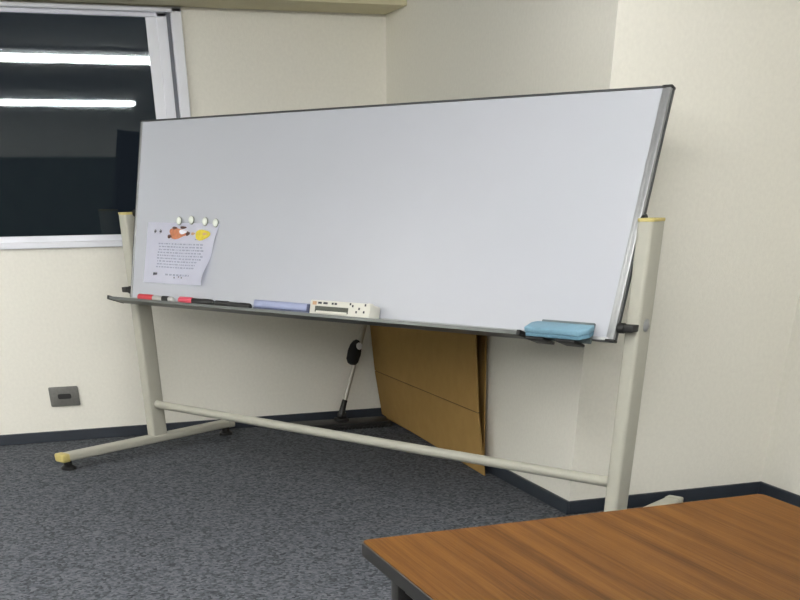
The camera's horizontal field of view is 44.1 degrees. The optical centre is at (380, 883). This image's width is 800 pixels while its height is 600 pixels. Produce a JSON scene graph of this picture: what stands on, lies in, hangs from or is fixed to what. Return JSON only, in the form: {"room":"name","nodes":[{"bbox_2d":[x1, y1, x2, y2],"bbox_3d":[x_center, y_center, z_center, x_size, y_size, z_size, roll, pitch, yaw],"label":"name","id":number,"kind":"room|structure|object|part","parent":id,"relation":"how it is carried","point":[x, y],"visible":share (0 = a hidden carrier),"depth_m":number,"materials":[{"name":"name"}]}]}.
{"room":"meeting room","nodes":[
{"label":"meeting room","id":0,"kind":"room"},
{"bbox_2d":[0,0,385,434],"bbox_3d":[-3.577,-3.451,5.180,7.800,2.300,0.120,-12,37,-15],"label":"wall","id":1,"kind":"structure","parent":0,"point":[59,326],"depth_m":5.94,"materials":[{"name":"beige paint"}]},
{"bbox_2d":[48,386,79,406],"bbox_3d":[-1.953,-3.009,6.087,0.176,0.108,0.016,-12,37,-15],"label":"wall outlet","id":2,"kind":"object","parent":1,"relation":"attached to","point":[66,395],"visible":1,"depth_m":6.08,"materials":[{"name":"grey metal"}]},
{"bbox_2d":[0,1,190,249],"bbox_3d":[-2.707,-3.945,5.171,3.432,1.063,0.122,-12,37,-15],"label":"window","id":3,"kind":"structure","parent":1,"relation":"in","point":[164,29],"depth_m":5.39,"materials":[{"name":"white metal"}]},
{"bbox_2d":[0,408,385,445],"bbox_3d":[-3.553,-2.499,5.773,7.584,0.060,0.016,-12,37,-15],"label":"baseboard","id":4,"kind":"structure","parent":1,"relation":"attached to","point":[134,430],"depth_m":6.30,"materials":[{"name":"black plastic"}]},
{"bbox_2d":[24,0,406,13],"bbox_3d":[-3.509,-4.177,4.396,7.600,0.211,0.345,-12,37,-15],"label":"trim","id":5,"kind":"structure","parent":1,"relation":"attached to","point":[340,6],"depth_m":5.25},
{"bbox_2d":[0,417,726,599],"bbox_3d":[-0.824,1.152,0.720,8.888,0.100,13.820,-12,37,-15],"label":"floor","id":6,"kind":"structure","parent":0,"point":[250,513],"depth_m":4.81,"materials":[{"name":"grey carpet"}]},
{"bbox_2d":[289,325,391,432],"bbox_3d":[-0.234,-3.544,6.212,0.824,1.205,0.335,-12,37,-15],"label":"mop","id":7,"kind":"object","parent":6,"relation":"on","point":[341,422],"visible":0.64,"depth_m":6.44,"materials":[{"name":"black plastic"}]},
{"bbox_3d":[-0.085,-3.644,6.288,0.447,1.009,0.036,-26,43,-32],"label":"handle","id":8,"kind":"part","parent":7,"relation":"part of","materials":[{"name":"metal"}]},
{"bbox_2d":[55,84,683,511],"bbox_3d":[-0.207,-2.697,4.686,3.189,1.587,1.310,26,43,32],"label":"whiteboard","id":9,"kind":"object","parent":6,"relation":"on","point":[498,216],"visible":0.85,"depth_m":4.26,"materials":[{"name":"white ceramic"}]},
{"bbox_3d":[-1.391,-3.292,5.464,0.082,0.036,0.062,26,43,32],"label":"stop arm","id":10,"kind":"part","parent":9,"relation":"part of","materials":[{"name":"black plastic"}]},
{"bbox_3d":[-1.352,-3.161,5.635,0.064,1.102,0.110,26,43,32],"label":"post","id":11,"kind":"part","parent":9,"relation":"part of","materials":[{"name":"beige metal"}]},
{"bbox_2d":[137,294,174,301],"bbox_3d":[-1.194,-3.106,5.232,0.290,0.032,0.032,26,43,32],"label":"marker pen","id":12,"kind":"object","parent":9,"relation":"on","point":[139,296],"visible":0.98,"depth_m":5.22,"materials":[{"name":"red plastic"}]},
{"bbox_2d":[176,217,181,224],"bbox_3d":[-1.044,-3.425,5.094,0.038,0.038,0.020,26,43,32],"label":"round magnet","id":13,"kind":"object","parent":9,"relation":"attached to","point":[179,219],"visible":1,"depth_m":5.09},
{"bbox_2d":[144,222,218,284],"bbox_3d":[-1.054,-3.282,5.139,0.569,0.268,0.093,26,43,32],"label":"paper notice","id":14,"kind":"object","parent":9,"relation":"attached to","point":[175,253],"visible":1,"depth_m":5.15,"materials":[{"name":"grey paper"}]},
{"bbox_2d":[168,226,189,238],"bbox_3d":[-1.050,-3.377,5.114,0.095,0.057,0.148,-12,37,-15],"label":"picture","id":15,"kind":"object","parent":14,"relation":"on","point":[174,232],"depth_m":5.12,"materials":[{"name":"orange paper"}]},
{"bbox_2d":[156,239,202,276],"bbox_3d":[-1.052,-3.270,5.147,0.367,0.171,0.006,26,27,32],"label":"print","id":16,"kind":"object","parent":14,"relation":"attached to","point":[174,257],"depth_m":5.15,"materials":[{"name":"grey paper"}]},
{"bbox_2d":[195,230,209,240],"bbox_3d":[-0.907,-3.301,5.018,0.115,0.049,0.003,26,27,32],"label":"picture","id":17,"kind":"object","parent":14,"relation":"attached to","point":[199,235],"depth_m":5.02},
{"bbox_2d":[188,216,193,224],"bbox_3d":[-0.971,-3.393,5.042,0.038,0.038,0.020,26,43,32],"label":"round magnet","id":18,"kind":"object","parent":9,"relation":"attached to","point":[191,218],"visible":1,"depth_m":5.03},
{"bbox_2d":[178,296,213,304],"bbox_3d":[-0.949,-2.989,5.062,0.260,0.034,0.034,26,43,32],"label":"marker pen","id":19,"kind":"object","parent":9,"relation":"on","point":[180,299],"visible":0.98,"depth_m":5.04,"materials":[{"name":"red plastic"}]},
{"bbox_2d":[202,217,207,225],"bbox_3d":[-0.892,-3.350,4.988,0.038,0.038,0.020,26,43,32],"label":"round magnet","id":20,"kind":"object","parent":9,"relation":"attached to","point":[204,220],"visible":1,"depth_m":4.98},
{"bbox_2d":[213,218,218,226],"bbox_3d":[-0.831,-3.316,4.948,0.038,0.038,0.020,26,43,32],"label":"round magnet","id":21,"kind":"object","parent":9,"relation":"attached to","point":[215,221],"visible":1,"depth_m":4.94},
{"bbox_2d":[214,300,251,307],"bbox_3d":[-0.740,-2.886,4.917,0.260,0.030,0.030,26,43,32],"label":"marker pen","id":22,"kind":"object","parent":9,"relation":"on","point":[216,302],"visible":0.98,"depth_m":4.90,"materials":[{"name":"black plastic"}]},
{"bbox_2d":[253,300,309,312],"bbox_3d":[-0.459,-2.767,4.744,0.374,0.061,0.082,26,43,32],"label":"eraser","id":23,"kind":"object","parent":9,"relation":"on","point":[258,304],"visible":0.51,"depth_m":4.71,"materials":[{"name":"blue plastic"}]},
{"bbox_2d":[309,300,379,318],"bbox_3d":[-0.170,-2.635,4.537,0.370,0.078,0.086,26,43,32],"label":"pen holder","id":24,"kind":"object","parent":9,"relation":"on","point":[363,310],"visible":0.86,"depth_m":4.49,"materials":[{"name":"beige plastic"}]},
{"bbox_2d":[318,302,365,313],"bbox_3d":[-0.180,-2.632,4.501,0.294,0.039,0.002,26,27,32],"label":"print","id":25,"kind":"object","parent":24,"relation":"attached to","point":[323,307],"depth_m":4.50,"materials":[{"name":"black"}]},
{"bbox_2d":[107,295,584,346],"bbox_3d":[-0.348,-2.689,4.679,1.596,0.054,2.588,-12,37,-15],"label":"tray","id":26,"kind":"object","parent":9,"relation":"on","point":[498,327],"depth_m":4.39,"materials":[{"name":"grey metal"}]},
{"bbox_3d":[-0.165,-3.044,4.494,3.000,0.792,0.243,26,43,32],"label":"frame","id":27,"kind":"part","parent":9,"relation":"part of","materials":[{"name":"metal"}]},
{"bbox_3d":[-0.164,-3.044,4.496,3.006,0.798,0.247,26,43,32],"label":"trim","id":28,"kind":"part","parent":9,"relation":"part of","materials":[{"name":"grey metal"}]},
{"bbox_2d":[524,321,593,339],"bbox_3d":[0.704,-2.190,3.903,0.282,0.049,0.072,26,43,32],"label":"eraser","id":29,"kind":"object","parent":9,"relation":"on","point":[569,331],"visible":1,"depth_m":3.88,"materials":[{"name":"blue fabric"}]},
{"bbox_2d":[542,319,595,343],"bbox_3d":[0.741,-2.208,3.942,0.240,0.072,0.036,26,43,32],"label":"tray","id":30,"kind":"object","parent":9,"relation":"on","point":[588,340],"visible":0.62,"depth_m":3.91,"materials":[{"name":"metal"}]},
{"bbox_3d":[0.959,-2.159,3.831,0.069,0.036,0.062,26,43,32],"label":"stop arm","id":31,"kind":"part","parent":9,"relation":"part of","materials":[{"name":"black plastic"}]},
{"bbox_3d":[1.012,-2.021,3.992,0.064,1.102,0.110,26,43,32],"label":"post","id":32,"kind":"part","parent":9,"relation":"part of","materials":[{"name":"beige metal"}]},
{"bbox_2d":[370,325,486,475],"bbox_3d":[0.262,-3.051,5.807,0.144,0.859,1.745,-12,37,-15],"label":"cardboard box","id":33,"kind":"object","parent":6,"relation":"on","point":[431,384],"visible":0.72,"depth_m":5.71,"materials":[{"name":"brown cardboard"}]},
{"bbox_3d":[0.236,-3.168,5.771,0.056,0.497,1.659,-13,37,-17],"label":"panel","id":34,"kind":"part","parent":33,"relation":"part of","materials":[{"name":"brown cardboard"}]},
{"bbox_2d":[362,494,799,599],"bbox_3d":[0.770,-0.007,1.642,1.008,0.700,1.950,-13,37,-16],"label":"table","id":35,"kind":"object","parent":6,"relation":"on","point":[746,547],"visible":1,"depth_m":1.95,"materials":[{"name":"brown laminate"}]},
{"bbox_3d":[0.048,-0.371,2.179,0.040,0.662,0.040,-13,37,-16],"label":"leg","id":36,"kind":"part","parent":35,"relation":"part of","materials":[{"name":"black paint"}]},
{"bbox_2d":[386,0,799,500],"bbox_3d":[1.026,-3.555,5.264,1.188,2.300,2.632,-12,37,-15],"label":"wall pillar","id":37,"kind":"structure","parent":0,"point":[726,188],"depth_m":4.42,"materials":[{"name":"beige paint"}]},
{"bbox_2d":[485,466,569,514],"bbox_3d":[0.468,-2.520,5.748,0.016,0.060,2.648,-12,37,-15],"label":"baseboard","id":38,"kind":"structure","parent":37,"relation":"attached to","point":[557,502],"depth_m":5.01,"materials":[{"name":"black plastic"}]},
{"bbox_2d":[569,482,759,513],"bbox_3d":[1.411,-1.909,4.873,1.072,0.060,0.016,-12,37,-15],"label":"baseboard","id":39,"kind":"structure","parent":37,"relation":"attached to","point":[741,489],"depth_m":4.88,"materials":[{"name":"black plastic"}]},
{"bbox_2d":[761,293,799,494],"bbox_3d":[3.769,0.068,0.111,0.100,2.300,11.068,-12,37,-15],"label":"wall","id":40,"kind":"structure","parent":0,"point":[781,469],"depth_m":4.76,"materials":[{"name":"beige paint"}]},
{"bbox_2d":[758,481,799,506],"bbox_3d":[3.707,0.966,0.782,0.016,0.060,10.968,-12,37,-15],"label":"baseboard","id":41,"kind":"structure","parent":40,"relation":"attached to","point":[764,488],"depth_m":4.88,"materials":[{"name":"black plastic"}]}
]}

